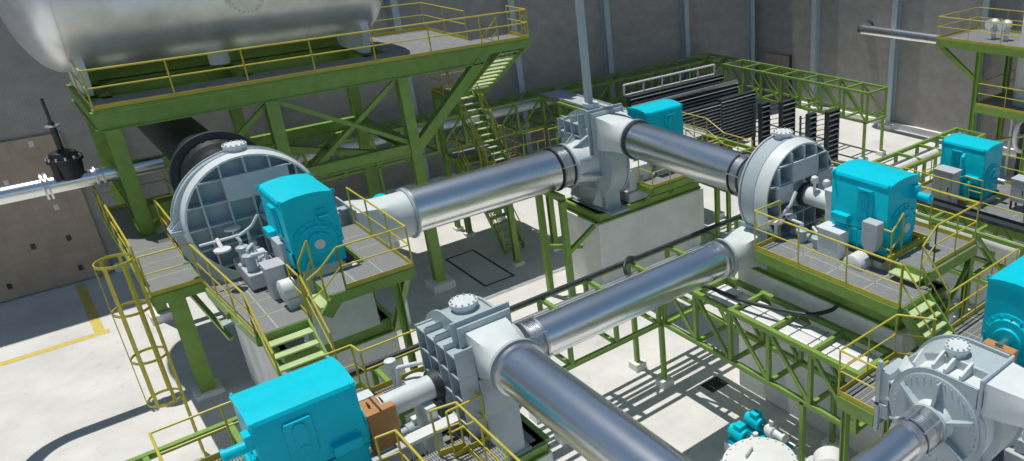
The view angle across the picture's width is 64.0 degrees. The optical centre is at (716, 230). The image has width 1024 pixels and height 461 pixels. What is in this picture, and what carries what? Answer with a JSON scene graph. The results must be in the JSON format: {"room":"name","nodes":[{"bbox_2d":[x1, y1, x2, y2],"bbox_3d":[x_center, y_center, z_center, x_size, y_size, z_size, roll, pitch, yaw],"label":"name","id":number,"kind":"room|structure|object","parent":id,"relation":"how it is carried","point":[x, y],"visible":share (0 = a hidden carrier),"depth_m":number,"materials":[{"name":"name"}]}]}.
{"room":"industrial plant","nodes":[
{"label":"industrial plant","id":0,"kind":"room"},
{"bbox_2d":[0,0,755,270],"bbox_3d":[-22.617,-8.519,30.235,69.600,20.000,0.400,-22,31,-38],"label":"wall","id":1,"kind":"structure","parent":0,"point":[644,33],"depth_m":39.84,"materials":[{"name":"grey concrete"}]},
{"bbox_2d":[0,132,112,301],"bbox_3d":[-30.342,1.261,26.010,15.320,5.900,0.170,-22,31,-38],"label":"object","id":2,"kind":"structure","parent":1,"relation":"in","point":[45,244],"depth_m":29.95,"materials":[{"name":"concrete"}]},
{"bbox_2d":[386,0,431,181],"bbox_3d":[-15.076,-11.323,36.026,0.600,20.000,0.600,-22,31,-38],"label":"wall column","id":3,"kind":"structure","parent":1,"relation":"attached to","point":[393,11],"depth_m":36.81,"materials":[{"name":"metal"}]},
{"bbox_2d":[504,0,532,154],"bbox_3d":[-10.700,-13.113,39.751,0.600,20.000,0.600,-22,31,-38],"label":"wall column","id":4,"kind":"structure","parent":1,"relation":"attached to","point":[517,65],"depth_m":41.99,"materials":[{"name":"metal"}]},
{"bbox_2d":[600,0,616,103],"bbox_3d":[-6.359,-14.889,43.446,0.600,20.000,0.600,-22,31,-38],"label":"wall column","id":5,"kind":"structure","parent":1,"relation":"attached to","point":[604,4],"depth_m":45.24,"materials":[{"name":"metal"}]},
{"bbox_2d":[680,0,691,82],"bbox_3d":[-2.004,-16.670,47.153,0.600,20.000,0.600,-22,31,-38],"label":"wall column","id":6,"kind":"structure","parent":1,"relation":"attached to","point":[684,5],"depth_m":49.06,"materials":[{"name":"metal"}]},
{"bbox_2d":[747,0,757,95],"bbox_3d":[2.264,-18.416,50.785,0.600,20.000,0.600,-22,31,-38],"label":"wall column","id":7,"kind":"structure","parent":1,"relation":"attached to","point":[750,3],"depth_m":53.15,"materials":[{"name":"metal"}]},
{"bbox_2d":[0,99,1015,460],"bbox_3d":[-6.578,7.206,18.948,69.600,0.306,46.400,-22,31,-38],"label":"floor","id":8,"kind":"structure","parent":0,"point":[84,400],"depth_m":25.50,"materials":[{"name":"concrete"}]},
{"bbox_2d":[92,253,206,456],"bbox_3d":[-14.357,3.472,19.906,0.795,6.035,0.818,-22,31,-38],"label":"ladder","id":9,"kind":"object","parent":8,"relation":"on","point":[123,265],"visible":0.94,"depth_m":19.42,"materials":[{"name":"metal"}]},
{"bbox_2d":[91,170,337,401],"bbox_3d":[-13.835,2.700,21.648,2.539,6.094,13.155,-22,31,-38],"label":"access platform","id":10,"kind":"object","parent":8,"relation":"on","point":[167,276],"visible":0.8,"depth_m":19.73,"materials":[{"name":"metal"}]},
{"bbox_2d":[258,257,286,299],"bbox_3d":[-10.700,1.185,18.990,0.460,0.870,0.560,-22,31,-38],"label":"junction box","id":11,"kind":"object","parent":10,"relation":"on","point":[273,269],"visible":0.87,"depth_m":18.78,"materials":[{"name":"grey metal"}]},
{"bbox_2d":[276,277,301,309],"bbox_3d":[-10.138,1.478,18.496,0.330,0.710,0.520,-22,31,-38],"label":"drum","id":12,"kind":"object","parent":10,"relation":"on","point":[287,291],"visible":0.95,"depth_m":18.33,"materials":[{"name":"white paint"}]},
{"bbox_2d":[148,329,424,460],"bbox_3d":[-8.255,5.529,16.204,3.097,5.094,5.887,8,26,21],"label":"access platform","id":13,"kind":"object","parent":8,"relation":"on","point":[386,386],"visible":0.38,"depth_m":16.66,"materials":[{"name":"green paint"}]},
{"bbox_2d":[66,2,530,325],"bbox_3d":[-13.966,-2.579,28.877,13.705,9.828,6.545,-22,31,-38],"label":"platform","id":14,"kind":"object","parent":8,"relation":"on","point":[129,95],"visible":0.81,"depth_m":26.23,"materials":[{"name":"green paint"}]},
{"bbox_2d":[0,154,165,204],"bbox_3d":[-14.163,0.701,16.945,6.040,0.760,13.780,-22,31,-38],"label":"pipe","id":15,"kind":"object","parent":14,"relation":"attached to","point":[46,186],"visible":0.81,"depth_m":21.70,"materials":[{"name":"silver metal"}]},
{"bbox_2d":[39,98,83,180],"bbox_3d":[-18.029,-2.506,21.351,0.840,2.250,0.840,-22,31,-38],"label":"control valve","id":16,"kind":"object","parent":15,"relation":"attached to","point":[66,164],"visible":1,"depth_m":21.36,"materials":[{"name":"black metal"}]},
{"bbox_2d":[0,0,381,96],"bbox_3d":[-16.074,-7.734,24.783,10.500,5.188,4.952,-22,31,-38],"label":"storage tank","id":17,"kind":"object","parent":14,"relation":"on","point":[89,34],"visible":0.98,"depth_m":22.93,"materials":[{"name":"white metal"}]},
{"bbox_2d":[234,324,414,423],"bbox_3d":[-11.672,3.707,22.928,2.800,3.100,5.900,-22,31,-38],"label":"concrete plinth","id":18,"kind":"object","parent":8,"relation":"on","point":[261,369],"visible":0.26,"depth_m":21.22,"materials":[{"name":"grey concrete"}]},
{"bbox_2d":[272,260,394,370],"bbox_3d":[-11.537,1.273,21.600,2.860,2.420,5.360,-22,31,-38],"label":"base skid","id":19,"kind":"object","parent":8,"relation":"on","point":[385,316],"visible":0.16,"depth_m":20.01,"materials":[{"name":"green paint"}]},
{"bbox_2d":[224,225,271,289],"bbox_3d":[-11.716,0.597,19.780,0.770,1.250,1.615,-22,31,-38],"label":"pump","id":20,"kind":"object","parent":19,"relation":"on","point":[247,266],"visible":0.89,"depth_m":19.46,"materials":[{"name":"grey paint"}]},
{"bbox_2d":[167,140,420,327],"bbox_3d":[-11.438,-0.361,21.425,5.900,4.740,2.250,-22,31,-38],"label":"compressor","id":21,"kind":"object","parent":19,"relation":"on","point":[219,192],"visible":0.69,"depth_m":19.98,"materials":[{"name":"grey paint"}]},
{"bbox_2d":[137,117,256,191],"bbox_3d":[-17.843,-3.264,25.665,2.360,2.360,15.240,-22,31,-38],"label":"duct","id":22,"kind":"object","parent":21,"relation":"attached to","point":[185,142],"visible":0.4,"depth_m":21.45,"materials":[{"name":"metal"}]},
{"bbox_2d":[335,188,420,244],"bbox_3d":[-9.919,-0.268,23.055,1.730,1.642,1.560,-22,31,-38],"label":"outlet","id":23,"kind":"object","parent":21,"relation":"attached to","point":[399,205],"depth_m":22.70,"materials":[{"name":"grey paint"}]},
{"bbox_2d":[256,172,353,279],"bbox_3d":[-10.290,-0.222,19.304,1.472,2.000,2.382,-22,31,-38],"label":"motor","id":24,"kind":"object","parent":19,"relation":"on","point":[298,208],"visible":0.91,"depth_m":18.58,"materials":[{"name":"paint"}]},
{"bbox_2d":[259,190,343,253],"bbox_3d":[-10.156,-0.458,19.081,1.190,1.365,1.700,-22,31,-38],"label":"hood","id":25,"kind":"object","parent":24,"relation":"attached to","point":[293,212],"depth_m":18.41,"materials":[{"name":"paint"}]},
{"bbox_2d":[297,187,417,370],"bbox_3d":[-9.481,2.755,20.518,2.406,6.694,3.875,-22,31,-38],"label":"platform","id":26,"kind":"object","parent":8,"relation":"on","point":[345,298],"visible":0.84,"depth_m":19.51,"materials":[{"name":"metal"}]},
{"bbox_2d":[374,391,520,460],"bbox_3d":[-5.042,6.582,13.652,4.520,5.094,4.407,-22,31,-38],"label":"access platform","id":27,"kind":"object","parent":8,"relation":"on","point":[462,449],"visible":0.83,"depth_m":14.97,"materials":[{"name":"green paint"}]},
{"bbox_2d":[411,413,550,460],"bbox_3d":[-6.228,4.689,15.792,5.360,1.340,2.160,-22,31,-38],"label":"base skid","id":28,"kind":"object","parent":8,"relation":"on","point":[535,437],"visible":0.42,"depth_m":16.93,"materials":[{"name":"green paint"}]},
{"bbox_2d":[219,356,371,460],"bbox_3d":[-7.401,3.635,14.107,2.696,2.000,1.472,-22,31,-38],"label":"motor","id":29,"kind":"object","parent":28,"relation":"on","point":[313,412],"visible":0.96,"depth_m":13.59,"materials":[{"name":"paint"}]},
{"bbox_2d":[282,414,311,455],"bbox_3d":[-7.141,3.572,13.436,0.420,0.750,0.090,-22,31,-38],"label":"vent","id":30,"kind":"object","parent":29,"relation":"attached to","point":[296,430],"depth_m":13.39,"materials":[{"name":"metal"}]},
{"bbox_2d":[233,386,368,460],"bbox_3d":[-7.441,3.356,13.992,1.700,1.365,1.190,-22,31,-38],"label":"hood","id":31,"kind":"object","parent":29,"relation":"attached to","point":[335,414],"depth_m":13.49,"materials":[{"name":"paint"}]},
{"bbox_2d":[359,392,401,452],"bbox_3d":[-6.513,3.676,15.075,0.550,0.918,0.580,-22,31,-38],"label":"guard","id":32,"kind":"object","parent":29,"relation":"attached to","point":[381,418],"visible":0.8,"depth_m":14.87,"materials":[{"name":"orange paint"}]},
{"bbox_2d":[369,414,423,460],"bbox_3d":[-6.720,4.166,16.269,1.615,1.250,0.770,-22,31,-38],"label":"pump","id":33,"kind":"object","parent":28,"relation":"on","point":[411,426],"visible":0.1,"depth_m":16.20,"materials":[{"name":"grey paint"}]},
{"bbox_2d":[414,400,443,453],"bbox_3d":[-5.839,4.133,15.957,0.200,1.600,0.700,-22,31,-38],"label":"support","id":34,"kind":"object","parent":28,"relation":"on","point":[421,411],"visible":0.36,"depth_m":15.69,"materials":[{"name":"grey paint"}]},
{"bbox_2d":[401,413,458,460],"bbox_3d":[-5.431,4.420,15.615,1.400,1.265,0.380,-22,31,-38],"label":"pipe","id":35,"kind":"object","parent":28,"relation":"on","point":[420,435],"visible":0.52,"depth_m":15.21,"materials":[{"name":"white metal"}]},
{"bbox_2d":[375,293,539,460],"bbox_3d":[-5.179,3.176,15.832,3.015,3.414,3.266,-22,31,-38],"label":"compressor","id":36,"kind":"object","parent":28,"relation":"on","point":[461,344],"visible":0.71,"depth_m":15.35,"materials":[{"name":"grey paint"}]},
{"bbox_2d":[449,301,511,347],"bbox_3d":[-4.592,2.210,15.474,1.250,1.329,0.050,-22,31,-38],"label":"outlet","id":37,"kind":"object","parent":36,"relation":"attached to","point":[454,343],"depth_m":15.07,"materials":[{"name":"grey paint"}]},
{"bbox_2d":[456,308,539,393],"bbox_3d":[-4.121,2.403,15.013,1.120,1.189,1.150,-22,31,-38],"label":"outlet","id":38,"kind":"object","parent":36,"relation":"attached to","point":[483,340],"depth_m":14.86,"materials":[{"name":"grey paint"}]},
{"bbox_2d":[493,342,691,460],"bbox_3d":[-0.227,3.999,11.206,1.060,1.060,10.100,-22,31,-38],"label":"pipe","id":39,"kind":"object","parent":36,"relation":"attached to","point":[597,429],"visible":1,"depth_m":12.84,"materials":[{"name":"silver metal"}]},
{"bbox_2d":[514,241,731,357],"bbox_3d":[-2.096,1.651,18.818,5.900,1.088,1.072,-22,31,-38],"label":"pipe","id":40,"kind":"object","parent":36,"relation":"attached to","point":[557,330],"visible":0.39,"depth_m":18.31,"materials":[{"name":"silver metal"}]},
{"bbox_2d":[428,14,561,266],"bbox_3d":[-8.914,-4.133,32.286,3.215,9.620,5.478,-22,31,-38],"label":"staircase","id":41,"kind":"structure","parent":8,"relation":"on","point":[489,153],"depth_m":32.30,"materials":[{"name":"green metal"}]},
{"bbox_2d":[289,53,723,194],"bbox_3d":[-10.271,-5.329,42.148,28.530,3.815,1.750,-22,31,-38],"label":"rack","id":42,"kind":"object","parent":8,"relation":"on","point":[530,119],"visible":0.39,"depth_m":41.32,"materials":[{"name":"green metal"}]},
{"bbox_2d":[292,98,555,162],"bbox_3d":[-14.478,-4.767,37.746,15.500,0.400,0.400,-22,31,-38],"label":"pipe","id":43,"kind":"object","parent":42,"relation":"on","point":[447,124],"visible":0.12,"depth_m":38.90,"materials":[{"name":"metal"}]},
{"bbox_2d":[126,127,986,460],"bbox_3d":[-0.464,2.132,24.869,31.965,3.815,1.730,-22,31,-38],"label":"rack","id":44,"kind":"object","parent":8,"relation":"on","point":[637,364],"visible":0.16,"depth_m":22.77,"materials":[{"name":"green metal"}]},
{"bbox_2d":[347,214,741,375],"bbox_3d":[-2.694,0.950,22.771,17.300,0.140,0.140,-22,31,-38],"label":"pipe","id":45,"kind":"object","parent":44,"relation":"on","point":[352,372],"visible":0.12,"depth_m":21.83,"materials":[{"name":"metal"}]},
{"bbox_2d":[512,145,939,323],"bbox_3d":[1.490,-0.264,26.079,21.400,0.240,0.240,-22,31,-38],"label":"pipe","id":46,"kind":"object","parent":44,"relation":"on","point":[583,294],"visible":0.14,"depth_m":22.65,"materials":[{"name":"metal"}]},
{"bbox_2d":[535,191,595,297],"bbox_3d":[-5.308,0.448,28.219,1.340,4.400,1.700,-22,31,-38],"label":"support","id":47,"kind":"object","parent":8,"relation":"on","point":[568,248],"visible":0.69,"depth_m":27.65,"materials":[{"name":"green paint"}]},
{"bbox_2d":[402,145,577,231],"bbox_3d":[-7.287,-1.401,25.421,5.700,1.536,1.520,-22,31,-38],"label":"pipe","id":48,"kind":"object","parent":47,"relation":"on","point":[450,199],"visible":0.96,"depth_m":24.84,"materials":[{"name":"silver metal"}]},
{"bbox_2d":[567,187,704,289],"bbox_3d":[-3.155,0.082,30.677,5.070,2.950,2.450,-22,31,-38],"label":"concrete plinth","id":49,"kind":"object","parent":8,"relation":"on","point":[609,243],"visible":0.44,"depth_m":29.28,"materials":[{"name":"grey concrete"}]},
{"bbox_2d":[565,160,699,223],"bbox_3d":[-3.169,-1.869,29.771,5.010,1.350,2.310,-22,31,-38],"label":"base skid","id":50,"kind":"object","parent":49,"relation":"on","point":[579,208],"visible":0.39,"depth_m":28.87,"materials":[{"name":"green paint"}]},
{"bbox_2d":[556,102,647,215],"bbox_3d":[-3.986,-2.602,27.631,2.730,3.778,4.111,-22,31,-38],"label":"compressor","id":51,"kind":"object","parent":50,"relation":"on","point":[592,135],"visible":0.77,"depth_m":27.01,"materials":[{"name":"grey paint"}]},
{"bbox_2d":[575,0,597,105],"bbox_3d":[-4.524,-9.837,24.666,0.540,11.970,0.540,-22,31,-38],"label":"post","id":52,"kind":"object","parent":51,"relation":"on","point":[579,4],"visible":1,"depth_m":26.27,"materials":[{"name":"metal"}]},
{"bbox_2d":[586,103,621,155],"bbox_3d":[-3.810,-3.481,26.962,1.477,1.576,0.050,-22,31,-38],"label":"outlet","id":53,"kind":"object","parent":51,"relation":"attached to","point":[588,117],"depth_m":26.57,"materials":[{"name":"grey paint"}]},
{"bbox_2d":[590,106,647,159],"bbox_3d":[-3.170,-3.219,26.336,1.360,1.436,1.600,-22,31,-38],"label":"outlet","id":54,"kind":"object","parent":51,"relation":"attached to","point":[608,126],"depth_m":26.21,"materials":[{"name":"grey paint"}]},
{"bbox_2d":[621,120,751,196],"bbox_3d":[-0.782,-2.240,24.001,1.320,1.341,5.400,-22,31,-38],"label":"pipe","id":55,"kind":"object","parent":51,"relation":"attached to","point":[721,167],"visible":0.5,"depth_m":23.48,"materials":[{"name":"silver metal"}]},
{"bbox_2d":[626,98,683,164],"bbox_3d":[-2.273,-3.777,29.509,2.696,2.000,1.472,-22,31,-38],"label":"motor","id":56,"kind":"object","parent":50,"relation":"on","point":[667,114],"visible":0.48,"depth_m":28.95,"materials":[{"name":"paint"}]},
{"bbox_2d":[627,106,682,133],"bbox_3d":[-2.287,-4.066,29.416,1.700,1.365,1.190,-22,31,-38],"label":"hood","id":57,"kind":"object","parent":56,"relation":"attached to","point":[670,118],"depth_m":28.88,"materials":[{"name":"paint"}]},
{"bbox_2d":[627,74,723,106],"bbox_3d":[-2.114,-6.437,44.315,6.880,3.650,0.348,-22,31,-38],"label":"panel","id":58,"kind":"object","parent":8,"relation":"on","point":[663,92],"visible":0.21,"depth_m":43.44,"materials":[{"name":"black metal"}]},
{"bbox_2d":[637,128,719,235],"bbox_3d":[-2.012,-1.063,30.537,3.370,5.094,2.907,-22,31,-38],"label":"access platform","id":59,"kind":"object","parent":8,"relation":"on","point":[671,180],"visible":0.41,"depth_m":28.72,"materials":[{"name":"green paint"}]},
{"bbox_2d":[630,79,738,110],"bbox_3d":[-1.521,-5.863,43.085,7.600,3.577,0.360,-22,31,-38],"label":"panel","id":60,"kind":"object","parent":8,"relation":"on","point":[710,94],"visible":0.23,"depth_m":43.23,"materials":[{"name":"black metal"}]},
{"bbox_2d":[682,101,721,145],"bbox_3d":[-1.104,-4.934,41.506,3.580,3.150,0.348,-22,31,-38],"label":"panel","id":61,"kind":"object","parent":8,"relation":"on","point":[711,111],"visible":0.27,"depth_m":41.59,"materials":[{"name":"black metal"}]},
{"bbox_2d":[717,90,756,146],"bbox_3d":[1.185,-5.916,43.435,2.680,3.250,0.348,-22,31,-38],"label":"panel","id":62,"kind":"object","parent":8,"relation":"on","point":[736,110],"visible":0.7,"depth_m":43.23,"materials":[{"name":"black metal"}]},
{"bbox_2d":[722,437,796,460],"bbox_3d":[1.054,6.007,19.021,1.800,1.445,1.800,-22,31,-38],"label":"vessel","id":63,"kind":"object","parent":8,"relation":"on","point":[755,448],"visible":1,"depth_m":19.01,"materials":[{"name":"white paint"}]},
{"bbox_2d":[745,423,797,458],"bbox_3d":[1.422,5.739,20.924,0.650,0.360,1.900,-22,31,-38],"label":"pad","id":64,"kind":"object","parent":8,"relation":"on","point":[795,449],"visible":0.02,"depth_m":20.45,"materials":[{"name":"concrete"}]},
{"bbox_2d":[743,408,793,449],"bbox_3d":[1.353,5.257,20.733,0.400,0.680,1.510,-22,31,-38],"label":"pump","id":65,"kind":"object","parent":64,"relation":"on","point":[754,421],"visible":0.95,"depth_m":20.78,"materials":[{"name":"paint"}]},
{"bbox_2d":[661,277,893,460],"bbox_3d":[1.333,3.788,21.059,1.650,3.815,7.030,-22,31,-38],"label":"rack","id":66,"kind":"object","parent":8,"relation":"on","point":[767,334],"visible":0.7,"depth_m":20.14,"materials":[{"name":"green metal"}]},
{"bbox_2d":[702,284,838,316],"bbox_3d":[0.755,1.666,20.550,5.067,0.440,0.650,12,27,28],"label":"pipe","id":67,"kind":"object","parent":66,"relation":"on","point":[819,313],"visible":0.84,"depth_m":19.89,"materials":[{"name":"rubber"}]},
{"bbox_2d":[702,289,866,370],"bbox_3d":[1.104,2.334,20.364,0.404,0.297,6.700,-22,31,-38],"label":"duct","id":68,"kind":"object","parent":66,"relation":"in","point":[833,352],"visible":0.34,"depth_m":19.54,"materials":[{"name":"metal"}]},
{"bbox_2d":[715,283,877,362],"bbox_3d":[1.409,2.209,20.624,0.404,0.297,6.700,-22,31,-38],"label":"duct","id":69,"kind":"object","parent":66,"relation":"in","point":[805,327],"visible":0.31,"depth_m":19.68,"materials":[{"name":"metal"}]},
{"bbox_2d":[541,96,1023,284],"bbox_3d":[2.138,-1.092,31.909,1.750,3.815,31.630,-22,31,-38],"label":"rack","id":70,"kind":"object","parent":8,"relation":"on","point":[989,255],"visible":0.16,"depth_m":25.65,"materials":[{"name":"green metal"}]},
{"bbox_2d":[539,88,705,137],"bbox_3d":[-4.928,-5.800,37.988,1.130,0.120,12.000,-22,31,-38],"label":"cable tray","id":71,"kind":"object","parent":70,"relation":"on","point":[559,94],"visible":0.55,"depth_m":40.32,"materials":[{"name":"grey metal"}]},
{"bbox_2d":[915,212,1022,258],"bbox_3d":[8.726,0.425,24.453,0.480,0.480,11.400,-22,31,-38],"label":"pipe","id":72,"kind":"object","parent":70,"relation":"on","point":[993,246],"visible":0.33,"depth_m":24.31,"materials":[{"name":"white metal"}]},
{"bbox_2d":[917,197,1023,233],"bbox_3d":[9.013,-0.265,24.754,0.530,0.120,11.000,-22,31,-38],"label":"cable tray","id":73,"kind":"object","parent":70,"relation":"on","point":[985,217],"visible":0.44,"depth_m":25.27,"materials":[{"name":"metal"}]},
{"bbox_2d":[778,98,795,133],"bbox_3d":[3.947,-5.817,43.470,1.080,2.900,0.348,-22,31,-38],"label":"panel","id":74,"kind":"object","parent":8,"relation":"on","point":[786,116],"visible":0.55,"depth_m":43.13,"materials":[{"name":"black metal"}]},
{"bbox_2d":[705,56,887,159],"bbox_3d":[4.269,-7.348,45.749,2.000,3.815,12.465,-22,31,-38],"label":"rack","id":75,"kind":"object","parent":8,"relation":"on","point":[820,86],"visible":0.78,"depth_m":43.98,"materials":[{"name":"green metal"}]},
{"bbox_2d":[824,108,839,161],"bbox_3d":[6.108,-4.932,41.356,0.880,2.900,0.348,-22,31,-38],"label":"panel","id":76,"kind":"object","parent":8,"relation":"on","point":[831,119],"visible":0.84,"depth_m":41.16,"materials":[{"name":"black metal"}]},
{"bbox_2d":[738,268,954,453],"bbox_3d":[3.377,3.242,21.765,2.280,4.130,5.550,-22,31,-38],"label":"concrete plinth","id":77,"kind":"object","parent":8,"relation":"on","point":[857,324],"visible":0.33,"depth_m":21.11,"materials":[{"name":"grey concrete"}]},
{"bbox_2d":[750,247,948,330],"bbox_3d":[3.267,0.716,20.706,2.310,1.350,5.360,-22,31,-38],"label":"base skid","id":78,"kind":"object","parent":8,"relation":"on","point":[866,313],"visible":0.13,"depth_m":19.64,"materials":[{"name":"green paint"}]},
{"bbox_2d":[713,127,833,277],"bbox_3d":[2.023,-0.748,21.108,4.050,3.664,2.850,-22,31,-38],"label":"compressor","id":79,"kind":"object","parent":78,"relation":"on","point":[785,162],"visible":0.84,"depth_m":20.74,"materials":[{"name":"grey paint"}]},
{"bbox_2d":[713,220,767,277],"bbox_3d":[0.595,0.578,21.120,1.200,1.168,1.100,-22,31,-38],"label":"outlet","id":80,"kind":"object","parent":79,"relation":"attached to","point":[739,244],"depth_m":20.80,"materials":[{"name":"grey paint"}]},
{"bbox_2d":[781,209,817,248],"bbox_3d":[2.426,0.173,20.576,0.770,1.250,1.615,-22,31,-38],"label":"pump","id":81,"kind":"object","parent":78,"relation":"on","point":[804,236],"visible":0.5,"depth_m":20.43,"materials":[{"name":"grey paint"}]},
{"bbox_2d":[830,158,933,262],"bbox_3d":[3.860,-0.567,19.385,1.472,2.000,2.696,-22,31,-38],"label":"motor","id":82,"kind":"object","parent":78,"relation":"on","point":[862,189],"visible":0.87,"depth_m":18.81,"materials":[{"name":"paint"}]},
{"bbox_2d":[857,187,873,218],"bbox_3d":[3.550,-0.623,18.735,0.090,0.750,0.420,-22,31,-38],"label":"vent","id":83,"kind":"object","parent":82,"relation":"attached to","point":[865,195],"depth_m":18.70,"materials":[{"name":"metal"}]},
{"bbox_2d":[861,218,883,252],"bbox_3d":[3.726,0.147,18.656,0.300,0.800,0.440,-22,31,-38],"label":"box","id":84,"kind":"object","parent":82,"relation":"attached to","point":[872,229],"visible":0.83,"depth_m":18.52,"materials":[{"name":"grey metal"}]},
{"bbox_2d":[831,173,918,237],"bbox_3d":[3.885,-0.847,19.268,1.190,1.365,1.700,-22,31,-38],"label":"hood","id":85,"kind":"object","parent":82,"relation":"attached to","point":[892,193],"depth_m":18.68,"materials":[{"name":"paint"}]},
{"bbox_2d":[754,200,956,346],"bbox_3d":[3.263,1.016,18.769,1.340,2.143,5.332,-22,31,-38],"label":"access platform","id":86,"kind":"object","parent":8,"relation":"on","point":[873,288],"visible":0.92,"depth_m":18.31,"materials":[{"name":"green paint"}]},
{"bbox_2d":[816,221,849,259],"bbox_3d":[2.952,0.437,19.745,0.490,1.120,0.760,-22,31,-38],"label":"junction box","id":87,"kind":"object","parent":86,"relation":"on","point":[836,250],"visible":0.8,"depth_m":19.48,"materials":[{"name":"grey paint"}]},
{"bbox_2d":[815,161,979,329],"bbox_3d":[4.062,2.128,21.010,2.544,6.744,5.866,-22,31,-38],"label":"platform","id":88,"kind":"object","parent":8,"relation":"on","point":[938,251],"visible":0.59,"depth_m":18.90,"materials":[{"name":"green paint"}]},
{"bbox_2d":[850,405,944,460],"bbox_3d":[2.672,6.046,13.761,2.940,5.588,0.766,-22,31,-38],"label":"pipe","id":89,"kind":"object","parent":8,"relation":"on","point":[911,437],"visible":1,"depth_m":13.06,"materials":[{"name":"silver metal"}]},
{"bbox_2d":[836,248,1018,460],"bbox_3d":[5.395,3.996,18.407,6.820,5.394,1.220,-22,31,-38],"label":"access platform","id":90,"kind":"object","parent":8,"relation":"on","point":[854,398],"visible":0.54,"depth_m":16.51,"materials":[{"name":"green paint"}]},
{"bbox_2d":[903,151,1023,241],"bbox_3d":[11.126,0.603,26.608,3.720,4.594,9.170,-22,31,-38],"label":"access platform","id":91,"kind":"object","parent":8,"relation":"on","point":[1000,207],"visible":0.3,"depth_m":26.79,"materials":[{"name":"green paint"}]},
{"bbox_2d":[933,164,962,203],"bbox_3d":[7.965,-1.538,27.062,0.570,1.250,0.810,-22,31,-38],"label":"cabinet","id":92,"kind":"object","parent":91,"relation":"on","point":[944,171],"visible":0.82,"depth_m":26.82,"materials":[{"name":"metal"}]},
{"bbox_2d":[914,210,1023,305],"bbox_3d":[10.371,1.057,27.591,2.600,3.000,6.200,-22,31,-38],"label":"concrete plinth","id":93,"kind":"object","parent":8,"relation":"on","point":[950,279],"visible":0.02,"depth_m":27.33,"materials":[{"name":"grey concrete"}]},
{"bbox_2d":[936,7,1023,174],"bbox_3d":[15.710,-6.055,37.373,3.770,7.714,10.070,-22,31,-38],"label":"platform","id":94,"kind":"object","parent":8,"relation":"on","point":[977,39],"visible":0.86,"depth_m":37.92,"materials":[{"name":"green paint"}]},
{"bbox_2d":[964,194,999,208],"bbox_3d":[10.326,-0.549,26.872,2.660,0.520,6.060,-22,31,-38],"label":"base skid","id":95,"kind":"object","parent":8,"relation":"on","point":[991,198],"visible":0.15,"depth_m":27.65,"materials":[{"name":"green paint"}]},
{"bbox_2d":[939,132,1005,203],"bbox_3d":[8.983,-2.248,27.667,1.472,2.000,2.696,-22,31,-38],"label":"motor","id":96,"kind":"object","parent":95,"relation":"on","point":[983,159],"visible":0.73,"depth_m":27.05,"materials":[{"name":"paint"}]},
{"bbox_2d":[940,143,1002,185],"bbox_3d":[8.984,-2.538,27.573,1.190,1.365,1.700,-22,31,-38],"label":"hood","id":97,"kind":"object","parent":96,"relation":"attached to","point":[982,160],"depth_m":26.95,"materials":[{"name":"paint"}]},
{"bbox_2d":[990,449,1004,460],"bbox_3d":[5.946,3.649,16.179,5.360,1.820,2.560,-22,31,-38],"label":"base skid","id":98,"kind":"object","parent":8,"relation":"on","point":[999,457],"visible":0.02,"depth_m":15.52,"materials":[{"name":"green paint"}]},
{"bbox_2d":[871,334,1023,460],"bbox_3d":[5.187,3.479,14.035,2.645,3.120,4.360,-22,31,-38],"label":"compressor","id":99,"kind":"object","parent":98,"relation":"on","point":[976,388],"depth_m":13.51,"materials":[{"name":"grey paint"}]},
{"bbox_2d":[976,355,1023,427],"bbox_3d":[5.520,2.994,12.600,1.070,0.820,2.250,-22,31,-38],"label":"outlet","id":100,"kind":"object","parent":99,"relation":"attached to","point":[1000,394],"depth_m":12.93,"materials":[{"name":"grey paint"}]},
{"bbox_2d":[981,255,1023,367],"bbox_3d":[6.376,1.699,15.758,2.696,2.000,1.472,-22,31,-38],"label":"motor","id":101,"kind":"object","parent":98,"relation":"on","point":[1003,318],"visible":0.69,"depth_m":15.20,"materials":[{"name":"paint"}]},
{"bbox_2d":[981,281,1023,334],"bbox_3d":[6.361,1.409,15.665,1.700,1.365,1.190,-22,31,-38],"label":"hood","id":102,"kind":"object","parent":101,"relation":"attached to","point":[1005,299],"depth_m":15.16,"materials":[{"name":"paint"}]},
{"bbox_2d":[1003,17,1023,175],"bbox_3d":[14.981,-7.316,37.253,1.605,10.150,1.448,-12,26,-21],"label":"vessel","id":103,"kind":"object","parent":8,"relation":"on","point":[1019,79],"visible":0.58,"depth_m":37.40,"materials":[{"name":"white paint"}]},
{"bbox_2d":[755,0,1023,147],"bbox_3d":[18.456,-12.286,36.080,0.400,20.000,46.000,-22,31,-38],"label":"wall","id":104,"kind":"structure","parent":0,"point":[932,93],"depth_m":46.17,"materials":[{"name":"grey concrete"}]},
{"bbox_2d":[766,52,791,100],"bbox_3d":[4.226,-10.417,53.237,0.170,3.300,2.300,-22,31,-38],"label":"door","id":105,"kind":"structure","parent":104,"relation":"in","point":[771,58],"depth_m":53.05,"materials":[{"name":"metal"}]},
{"bbox_2d":[803,0,819,111],"bbox_3d":[6.031,-17.036,47.466,0.750,20.000,0.900,-22,31,-38],"label":"wall column","id":106,"kind":"structure","parent":104,"relation":"attached to","point":[815,14],"depth_m":49.83,"materials":[{"name":"metal"}]},
{"bbox_2d":[878,0,901,130],"bbox_3d":[10.148,-15.349,43.440,0.750,20.000,0.900,-22,31,-38],"label":"wall column","id":107,"kind":"structure","parent":104,"relation":"attached to","point":[897,4],"depth_m":46.11,"materials":[{"name":"metal"}]},
{"bbox_2d":[856,21,941,44],"bbox_3d":[14.212,-9.719,40.894,1.340,0.680,16.840,-22,31,-38],"label":"pipe","id":108,"kind":"object","parent":104,"relation":"attached to","point":[867,28],"visible":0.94,"depth_m":44.03,"materials":[{"name":"silver metal"}]},
{"bbox_2d":[798,101,1016,156],"bbox_3d":[19.912,-2.635,38.483,0.250,0.350,41.800,-22,31,-38],"label":"baseboard","id":109,"kind":"structure","parent":104,"relation":"attached to","point":[899,126],"depth_m":46.55,"materials":[{"name":"concrete"}]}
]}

